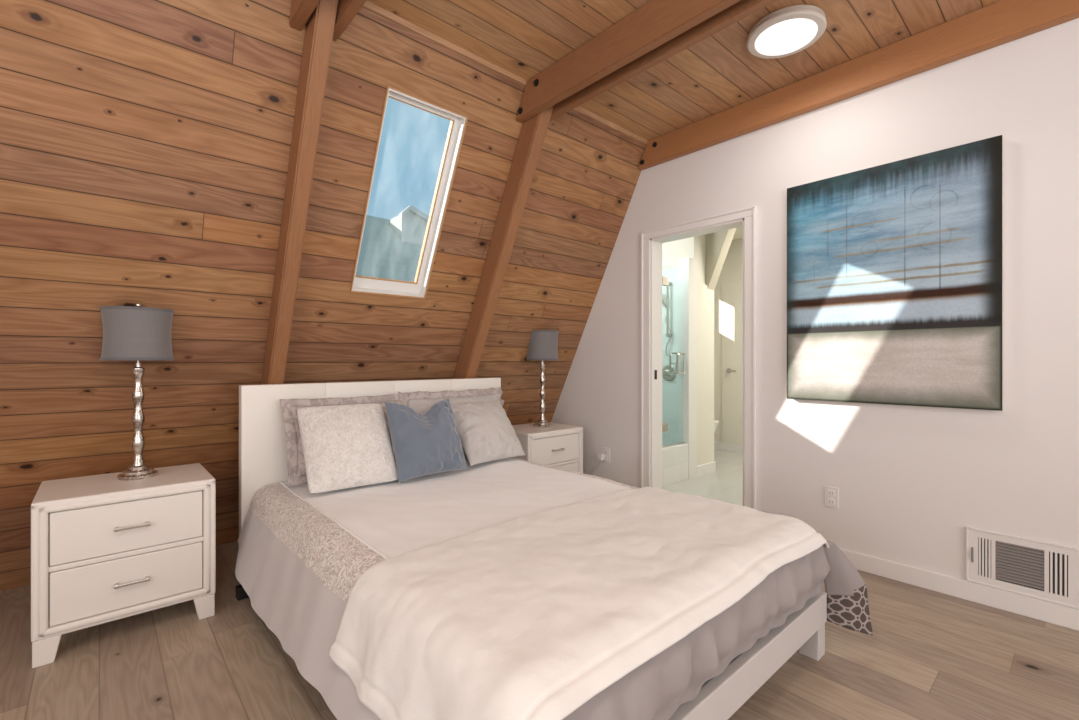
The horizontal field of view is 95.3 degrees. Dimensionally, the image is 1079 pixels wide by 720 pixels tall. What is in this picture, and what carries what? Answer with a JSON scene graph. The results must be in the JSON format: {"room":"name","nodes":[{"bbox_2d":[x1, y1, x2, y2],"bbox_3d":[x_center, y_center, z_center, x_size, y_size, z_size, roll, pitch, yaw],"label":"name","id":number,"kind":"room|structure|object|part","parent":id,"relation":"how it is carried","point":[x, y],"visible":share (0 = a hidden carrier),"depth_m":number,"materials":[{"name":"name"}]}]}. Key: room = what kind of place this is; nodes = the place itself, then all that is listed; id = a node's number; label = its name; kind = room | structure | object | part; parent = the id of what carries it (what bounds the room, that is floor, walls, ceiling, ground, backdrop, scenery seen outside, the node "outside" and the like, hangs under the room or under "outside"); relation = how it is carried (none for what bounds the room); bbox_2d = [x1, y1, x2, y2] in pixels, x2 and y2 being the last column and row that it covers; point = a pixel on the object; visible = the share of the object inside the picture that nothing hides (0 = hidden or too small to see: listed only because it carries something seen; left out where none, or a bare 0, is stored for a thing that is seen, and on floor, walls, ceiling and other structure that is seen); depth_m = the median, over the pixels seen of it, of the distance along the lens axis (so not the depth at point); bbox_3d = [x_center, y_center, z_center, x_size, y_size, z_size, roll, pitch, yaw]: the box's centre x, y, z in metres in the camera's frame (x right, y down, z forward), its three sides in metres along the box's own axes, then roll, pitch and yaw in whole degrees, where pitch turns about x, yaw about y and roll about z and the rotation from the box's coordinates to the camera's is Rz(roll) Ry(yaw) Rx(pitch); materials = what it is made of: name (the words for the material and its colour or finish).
{"room":"bedroom","nodes":[
{"label":"bedroom","id":0,"kind":"room"},
{"bbox_2d":[0,0,646,590],"bbox_3d":[-1.517,-0.259,2.562,4.955,2.818,1.502,0,0,-42],"label":"wall","id":1,"kind":"structure","parent":0,"point":[145,145],"depth_m":2.30,"materials":[{"name":"brown wood"}]},
{"bbox_2d":[261,0,337,383],"bbox_3d":[-1.331,-0.237,2.538,0.076,2.735,1.533,0,0,-42],"label":"beam","id":2,"kind":"structure","parent":1,"relation":"attached to","point":[319,30],"depth_m":2.27,"materials":[{"name":"brown wood"}]},
{"bbox_2d":[350,86,467,298],"bbox_3d":[-0.770,-0.892,2.793,0.468,1.021,0.606,0,0,-42],"label":"window","id":3,"kind":"structure","parent":1,"relation":"in","point":[418,288],"depth_m":2.86,"materials":[{"name":"white metal"}]},
{"bbox_2d":[453,105,553,378],"bbox_3d":[-0.413,-0.237,3.359,0.087,2.735,1.533,0,0,-42],"label":"beam","id":4,"kind":"structure","parent":1,"relation":"attached to","point":[533,131],"depth_m":3.12,"materials":[{"name":"brown wood"}]},
{"bbox_2d":[362,1,647,143],"bbox_3d":[-1.037,-1.599,1.984,4.900,0.022,0.021,0,0,-42],"label":"trim","id":5,"kind":"structure","parent":1,"relation":"attached to","point":[367,5],"depth_m":2.57,"materials":[{"name":"brown wood"}]},
{"bbox_2d":[0,449,1078,719],"bbox_3d":[1.020,1.179,1.784,7.900,0.102,6.100,0,0,-42],"label":"floor","id":6,"kind":"structure","parent":0,"point":[929,654],"depth_m":1.81,"materials":[{"name":"brown wood"}]},
{"bbox_2d":[31,463,215,667],"bbox_3d":[-1.785,0.827,2.143,0.571,0.606,0.481,0,0,-42],"label":"nightstand","id":7,"kind":"object","parent":6,"relation":"on","point":[105,548],"visible":0.99,"depth_m":1.97,"materials":[{"name":"white painted wood"},{"name":"brushed nickel"}]},
{"bbox_3d":[-1.852,1.082,1.853,0.077,0.096,0.077,0,0,-42],"label":"leg","id":8,"kind":"part","parent":7,"relation":"part of","materials":[{"name":"white wood"}]},
{"bbox_3d":[-1.650,0.782,1.992,0.531,0.480,0.037,0,0,-42],"label":"frame","id":9,"kind":"part","parent":7,"relation":"part of","materials":[{"name":"white wood"}]},
{"bbox_3d":[-1.653,0.893,1.995,0.474,0.200,0.024,0,0,-42],"label":"drawer","id":10,"kind":"part","parent":7,"relation":"part of","materials":[{"name":"white wood"}]},
{"bbox_3d":[-1.653,0.669,1.995,0.474,0.198,0.024,0,0,-42],"label":"drawer","id":11,"kind":"part","parent":7,"relation":"part of","materials":[{"name":"white wood"}]},
{"bbox_3d":[-1.636,0.892,1.977,0.112,0.014,0.034,0,0,-42],"label":"handle","id":12,"kind":"part","parent":7,"relation":"part of","materials":[{"name":"silver metal"}]},
{"bbox_3d":[-1.636,0.668,1.977,0.112,0.014,0.034,0,0,-42],"label":"handle","id":13,"kind":"part","parent":7,"relation":"part of","materials":[{"name":"silver metal"}]},
{"bbox_2d":[100,303,173,480],"bbox_3d":[-1.800,0.133,2.207,0.258,0.781,0.258,0,0,-42],"label":"table lamp","id":14,"kind":"object","parent":7,"relation":"on","point":[130,333],"visible":1,"depth_m":2.14,"materials":[{"name":"grey fabric"}]},
{"bbox_3d":[-1.800,-0.113,2.207,0.256,0.231,0.256,0,0,-42],"label":"lamp shade","id":15,"kind":"part","parent":14,"relation":"part of","materials":[{"name":"grey fabric"}]},
{"bbox_3d":[-1.800,-0.222,2.207,0.258,0.012,0.258,0,0,-42],"label":"shade trim","id":16,"kind":"part","parent":14,"relation":"part of","materials":[{"name":"grey fabric"}]},
{"bbox_3d":[-1.800,-0.004,2.207,0.258,0.012,0.258,0,0,-42],"label":"shade trim","id":17,"kind":"part","parent":14,"relation":"part of","materials":[{"name":"grey fabric"}]},
{"bbox_3d":[-1.489,1.082,2.178,0.077,0.096,0.077,0,0,-42],"label":"leg","id":18,"kind":"part","parent":7,"relation":"part of","materials":[{"name":"white wood"}]},
{"bbox_2d":[236,378,826,719],"bbox_3d":[-0.204,0.628,2.194,1.658,1.003,2.198,0,0,-42],"label":"bed","id":19,"kind":"object","parent":6,"relation":"on","point":[263,457],"visible":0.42,"depth_m":2.46,"materials":[{"name":"white wood"}]},
{"bbox_3d":[-0.899,0.569,3.003,1.615,0.883,0.065,0,0,-42],"label":"headboard","id":20,"kind":"part","parent":19,"relation":"part of","materials":[{"name":"white leather"}]},
{"bbox_2d":[235,457,872,719],"bbox_3d":[-0.127,0.832,2.130,1.736,0.430,2.253,0,0,-42],"label":"comforter","id":21,"kind":"object","parent":19,"relation":"on","point":[301,556],"visible":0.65,"depth_m":1.82,"materials":[{"name":"white fabric"}]},
{"bbox_3d":[-0.791,0.867,1.648,0.103,0.272,2.083,0,0,-42],"label":"panel","id":22,"kind":"part","parent":21,"relation":"part of","materials":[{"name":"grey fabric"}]},
{"bbox_2d":[280,393,409,486],"bbox_3d":[-1.001,0.408,2.672,0.712,0.419,0.194,0,0,-42],"label":"pillow","id":23,"kind":"object","parent":21,"relation":"on","point":[297,475],"visible":0.23,"depth_m":2.49,"materials":[{"name":"grey fabric"}]},
{"bbox_2d":[297,403,397,492],"bbox_3d":[-0.961,0.426,2.479,0.439,0.387,0.294,0,0,-42],"label":"cushion","id":24,"kind":"object","parent":21,"relation":"on","point":[344,446],"visible":0.99,"depth_m":2.40,"materials":[{"name":"beige fabric"}]},
{"bbox_2d":[385,398,467,481],"bbox_3d":[-0.610,0.421,2.682,0.430,0.393,0.244,0,0,-42],"label":"cushion","id":25,"kind":"object","parent":21,"relation":"on","point":[428,443],"visible":1,"depth_m":2.59,"materials":[{"name":"blue fabric"}]},
{"bbox_2d":[398,387,503,457],"bbox_3d":[-0.508,0.402,3.117,0.772,0.432,0.191,0,0,-42],"label":"pillow","id":26,"kind":"object","parent":21,"relation":"on","point":[421,402],"visible":0.19,"depth_m":3.11,"materials":[{"name":"grey fabric"}]},
{"bbox_3d":[-0.199,0.632,2.204,1.298,0.019,2.043,0,0,-42],"label":"panel","id":27,"kind":"part","parent":21,"relation":"part of","materials":[{"name":"white fabric"}]},
{"bbox_2d":[451,400,524,465],"bbox_3d":[-0.335,0.438,3.060,0.306,0.352,0.438,0,0,43],"label":"cushion","id":28,"kind":"object","parent":21,"relation":"on","point":[486,433],"visible":0.92,"depth_m":2.97,"materials":[{"name":"grey fabric"}]},
{"bbox_2d":[328,487,828,719],"bbox_3d":[0.249,0.761,1.663,1.638,0.306,0.840,0,0,-42],"label":"throw blanket","id":29,"kind":"object","parent":21,"relation":"on","point":[534,616],"visible":1,"depth_m":1.32,"materials":[{"name":"white fabric"}]},
{"bbox_3d":[0.503,0.779,1.397,1.486,0.301,0.158,0,0,-42],"label":"foot panel","id":30,"kind":"part","parent":21,"relation":"part of","materials":[{"name":"grey fabric"}]},
{"bbox_3d":[0.562,0.949,1.428,1.423,0.113,0.035,0,0,-42],"label":"foot rail","id":31,"kind":"part","parent":19,"relation":"part of","materials":[{"name":"grey wood"}]},
{"bbox_3d":[1.048,1.067,1.893,0.070,0.126,0.070,0,0,-42],"label":"leg","id":32,"kind":"part","parent":19,"relation":"part of","materials":[{"name":"grey wood"}]},
{"bbox_2d":[512,422,582,472],"bbox_3d":[-0.011,0.827,3.827,0.571,0.606,0.481,0,0,-42],"label":"nightstand","id":33,"kind":"object","parent":6,"relation":"on","point":[560,446],"visible":0.39,"depth_m":3.68,"materials":[{"name":"white wood"}]},
{"bbox_2d":[526,330,558,426],"bbox_3d":[0.023,0.133,3.892,0.258,0.781,0.258,0,0,-42],"label":"table lamp","id":34,"kind":"object","parent":33,"relation":"on","point":[543,344],"visible":0.94,"depth_m":3.80,"materials":[{"name":"grey fabric"}]},
{"bbox_3d":[0.023,-0.113,3.892,0.256,0.231,0.256,0,0,-42],"label":"lamp shade","id":35,"kind":"part","parent":34,"relation":"part of","materials":[{"name":"grey fabric"}]},
{"bbox_3d":[0.023,-0.004,3.892,0.258,0.012,0.258,0,0,-42],"label":"shade trim","id":36,"kind":"part","parent":34,"relation":"part of","materials":[{"name":"grey fabric"}]},
{"bbox_3d":[0.023,-0.222,3.892,0.258,0.012,0.258,0,0,-42],"label":"shade trim","id":37,"kind":"part","parent":34,"relation":"part of","materials":[{"name":"grey fabric"}]},
{"bbox_3d":[0.125,0.782,3.676,0.531,0.480,0.037,0,0,-42],"label":"frame","id":38,"kind":"part","parent":33,"relation":"part of","materials":[{"name":"white wood"}]},
{"bbox_3d":[0.122,0.669,3.679,0.474,0.198,0.024,0,0,-42],"label":"drawer","id":39,"kind":"part","parent":33,"relation":"part of","materials":[{"name":"white wood"}]},
{"bbox_3d":[0.122,0.893,3.679,0.474,0.200,0.024,0,0,-42],"label":"drawer","id":40,"kind":"part","parent":33,"relation":"part of","materials":[{"name":"white wood"}]},
{"bbox_2d":[662,442,687,486],"bbox_3d":[1.005,0.963,4.381,0.990,0.335,0.120,0,0,-42],"label":"shower curb","id":41,"kind":"object","parent":6,"relation":"on","point":[675,457],"visible":0.45,"depth_m":4.52,"materials":[{"name":"white tile"}]},
{"bbox_2d":[662,276,684,447],"bbox_3d":[1.010,-0.037,4.379,0.975,1.665,0.098,0,0,-42],"label":"screen","id":42,"kind":"object","parent":41,"relation":"on","point":[664,279],"visible":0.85,"depth_m":4.57,"materials":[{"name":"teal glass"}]},
{"bbox_3d":[1.010,0.789,4.379,0.975,0.012,0.020,0,0,-42],"label":"rail","id":43,"kind":"part","parent":42,"relation":"part of","materials":[{"name":"silver metal"}]},
{"bbox_3d":[1.299,0.030,4.637,0.128,0.208,0.098,0,0,-42],"label":"handle","id":44,"kind":"part","parent":42,"relation":"part of","materials":[{"name":"silver metal"}]},
{"bbox_2d":[714,419,718,433],"bbox_3d":[1.767,0.725,5.824,0.420,0.810,0.726,0,0,-42],"label":"toilet","id":45,"kind":"object","parent":6,"relation":"on","point":[716,422],"visible":0.03,"depth_m":5.57,"materials":[{"name":"white ceramic"}]},
{"bbox_2d":[662,268,677,444],"bbox_3d":[0.739,-0.170,4.806,1.110,2.600,0.890,0,0,-42],"label":"wall","id":46,"kind":"structure","parent":0,"point":[669,388],"depth_m":4.97,"materials":[{"name":"teal tile"}]},
{"bbox_2d":[662,364,675,380],"bbox_3d":[1.290,0.130,4.965,0.065,0.170,0.170,0,0,-42],"label":"shower valve","id":47,"kind":"object","parent":46,"relation":"attached to","point":[665,371],"visible":0.89,"depth_m":4.95,"materials":[{"name":"silver metal"}]},
{"bbox_2d":[678,258,696,478],"bbox_3d":[1.432,0.080,4.755,0.145,2.100,0.112,0,0,-42],"label":"trim","id":48,"kind":"structure","parent":46,"relation":"attached to","point":[687,267],"depth_m":4.71,"materials":[{"name":"white paint"}]},
{"bbox_2d":[367,0,999,140],"bbox_3d":[0.508,-1.660,0.313,5.175,0.100,4.590,0,0,-42],"label":"ceiling","id":49,"kind":"structure","parent":0,"point":[718,73],"depth_m":2.50,"materials":[{"name":"brown wood"}]},
{"bbox_2d":[289,0,319,30],"bbox_3d":[0.472,-1.512,0.398,0.065,0.194,4.563,0,0,-42],"label":"ceiling beam","id":50,"kind":"structure","parent":49,"relation":"attached to","point":[301,10],"depth_m":2.02,"materials":[{"name":"brown wood"}]},
{"bbox_2d":[333,0,366,40],"bbox_3d":[0.589,-1.520,0.497,0.050,0.179,4.556,0,0,-42],"label":"ceiling beam","id":51,"kind":"structure","parent":49,"relation":"attached to","point":[347,10],"depth_m":2.05,"materials":[{"name":"brown wood"}]},
{"bbox_2d":[516,0,740,122],"bbox_3d":[1.394,-1.512,1.222,0.065,0.194,4.563,0,0,-42],"label":"ceiling beam","id":52,"kind":"structure","parent":49,"relation":"attached to","point":[655,23],"depth_m":2.35,"materials":[{"name":"brown wood"}]},
{"bbox_2d":[550,0,777,120],"bbox_3d":[1.510,-1.524,1.317,0.053,0.169,4.551,0,0,-42],"label":"ceiling beam","id":53,"kind":"structure","parent":49,"relation":"attached to","point":[740,10],"depth_m":2.32,"materials":[{"name":"brown wood"}]},
{"bbox_2d":[747,5,826,58],"bbox_3d":[1.195,-1.584,2.391,0.348,0.052,0.348,0,0,-42],"label":"ceiling light","id":54,"kind":"object","parent":49,"relation":"attached to","point":[790,30],"visible":1,"depth_m":2.34,"materials":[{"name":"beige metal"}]},
{"bbox_2d":[755,18,817,55],"bbox_3d":[1.195,-1.564,2.391,0.274,0.012,0.274,0,0,-42],"label":"diffuser","id":55,"kind":"object","parent":54,"relation":"attached to","point":[784,36],"depth_m":2.37,"materials":[{"name":"white plastic"}]},
{"bbox_2d":[638,0,1078,170],"bbox_3d":[2.266,-1.520,1.998,0.068,0.179,4.556,0,0,-42],"label":"ceiling beam","id":56,"kind":"structure","parent":49,"relation":"attached to","point":[1001,22],"depth_m":2.55,"materials":[{"name":"brown wood"}]},
{"bbox_2d":[662,234,713,465],"bbox_3d":[1.311,-0.170,5.262,0.350,2.600,1.005,0,0,-42],"label":"wall partition","id":57,"kind":"structure","parent":0,"point":[692,247],"depth_m":4.89,"materials":[{"name":"beige paint"}]},
{"bbox_2d":[662,281,671,355],"bbox_3d":[1.229,-0.414,4.958,0.211,0.752,0.091,0,0,10],"label":"shower rail","id":58,"kind":"object","parent":57,"relation":"attached to","point":[666,304],"visible":0.68,"depth_m":4.93,"materials":[{"name":"silver metal"}]},
{"bbox_2d":[697,441,742,475],"bbox_3d":[2.351,1.080,4.954,1.490,0.100,2.750,0,0,-42],"label":"baseboard","id":59,"kind":"structure","parent":57,"relation":"attached to","point":[710,467],"depth_m":5.96,"materials":[{"name":"white paint"}]},
{"bbox_2d":[706,228,735,289],"bbox_3d":[1.746,-1.090,4.940,0.130,0.760,0.555,0,0,-42],"label":"beam","id":60,"kind":"structure","parent":57,"relation":"attached to","point":[718,244],"depth_m":4.88,"materials":[{"name":"beige paint"}]},
{"bbox_2d":[714,239,742,441],"bbox_3d":[2.927,-0.170,5.503,0.100,2.600,3.100,0,0,-42],"label":"wall","id":61,"kind":"structure","parent":0,"point":[732,269],"depth_m":6.17,"materials":[{"name":"beige paint"}]},
{"bbox_2d":[722,280,742,444],"bbox_3d":[2.510,0.029,5.841,0.067,1.999,0.760,0,0,-42],"label":"door","id":62,"kind":"structure","parent":61,"relation":"in","point":[732,291],"depth_m":6.04,"materials":[{"name":"beige paint"}]},
{"bbox_3d":[2.341,0.130,6.023,0.056,0.064,0.138,0,0,-42],"label":"handle","id":63,"kind":"part","parent":62,"relation":"part of","materials":[{"name":"silver metal"}]},
{"bbox_2d":[732,227,742,239],"bbox_3d":[1.948,-1.520,4.628,2.725,0.100,3.100,0,0,-42],"label":"ceiling","id":64,"kind":"structure","parent":0,"point":[738,234],"depth_m":5.76,"materials":[{"name":"beige paint"}]},
{"bbox_2d":[551,18,1078,579],"bbox_3d":[1.872,-0.240,2.580,0.120,2.740,6.150,0,0,-42],"label":"wall","id":65,"kind":"structure","parent":0,"point":[910,481],"depth_m":2.50,"materials":[{"name":"white paint"}]},
{"bbox_2d":[590,454,604,474],"bbox_3d":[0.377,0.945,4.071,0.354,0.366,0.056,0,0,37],"label":"power adapter","id":66,"kind":"object","parent":65,"relation":"attached to","point":[600,457],"visible":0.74,"depth_m":3.97,"materials":[{"name":"white plastic"}]},
{"bbox_2d":[603,447,609,462],"bbox_3d":[0.540,0.765,3.971,0.010,0.116,0.072,0,0,-42],"label":"wall outlet","id":67,"kind":"object","parent":65,"relation":"attached to","point":[606,451],"visible":1,"depth_m":3.96,"materials":[{"name":"white plastic"}]},
{"bbox_2d":[641,205,756,509],"bbox_3d":[1.105,0.084,3.426,0.154,2.092,0.868,0,0,-42],"label":"door frame","id":68,"kind":"structure","parent":65,"relation":"in","point":[652,240],"depth_m":3.61,"materials":[{"name":"white paint"}]},
{"bbox_2d":[824,486,838,508],"bbox_3d":[1.632,0.767,2.751,0.010,0.116,0.072,0,0,-42],"label":"wall outlet","id":69,"kind":"object","parent":65,"relation":"attached to","point":[831,494],"visible":1,"depth_m":2.75,"materials":[{"name":"white plastic"}]},
{"bbox_2d":[828,490,834,495],"bbox_3d":[1.630,0.743,2.749,0.004,0.032,0.034,0,0,-42],"label":"socket","id":70,"kind":"object","parent":69,"relation":"attached to","point":[830,492],"depth_m":2.75,"materials":[{"name":"grey plastic"}]},
{"bbox_2d":[828,498,834,504],"bbox_3d":[1.630,0.791,2.749,0.004,0.032,0.034,0,0,-42],"label":"socket","id":71,"kind":"object","parent":69,"relation":"attached to","point":[831,501],"depth_m":2.75,"materials":[{"name":"grey plastic"}]},
{"bbox_2d":[787,135,1002,410],"bbox_3d":[1.777,-0.390,2.559,0.047,1.234,0.925,0,0,-42],"label":"painting","id":72,"kind":"object","parent":65,"relation":"attached to","point":[895,269],"visible":1,"depth_m":2.48,"materials":[{"name":"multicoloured fabric"}]},
{"bbox_2d":[839,548,1078,630],"bbox_3d":[2.578,1.085,1.690,0.014,0.090,3.682,0,0,-42],"label":"baseboard","id":73,"kind":"structure","parent":65,"relation":"attached to","point":[1057,614],"depth_m":2.31,"materials":[{"name":"white paint"}]},
{"bbox_2d":[966,527,1078,608],"bbox_3d":[2.135,0.912,2.178,0.024,0.254,0.376,0,0,-42],"label":"air vent","id":74,"kind":"object","parent":65,"relation":"in","point":[1046,571],"visible":1,"depth_m":2.17,"materials":[{"name":"white metal"}]},
{"bbox_3d":[2.020,0.910,2.297,0.012,0.070,0.008,0,0,-42],"label":"lever","id":75,"kind":"part","parent":74,"relation":"part of","materials":[{"name":"grey metal"}]},
{"label":"outside","id":76,"kind":"structure","parent":0,"visible":0},
{"bbox_3d":[-17.575,1.530,27.146,70.000,0.200,56.100,0,0,-42],"label":"ground","id":77,"kind":"structure","parent":76,"visible":0},
{"bbox_2d":[356,205,428,281],"bbox_3d":[-5.063,-1.035,10.834,6.900,4.930,5.500,0,0,-42],"label":"house","id":78,"kind":"structure","parent":77,"relation":"on","point":[390,249],"depth_m":10.62,"materials":[{"name":"grey"}]},
{"bbox_3d":[-2.642,-3.260,11.390,1.230,0.480,0.100,0,0,-42],"label":"gable trim","id":79,"kind":"part","parent":78,"relation":"part of","materials":[{"name":"grey"}]}
]}

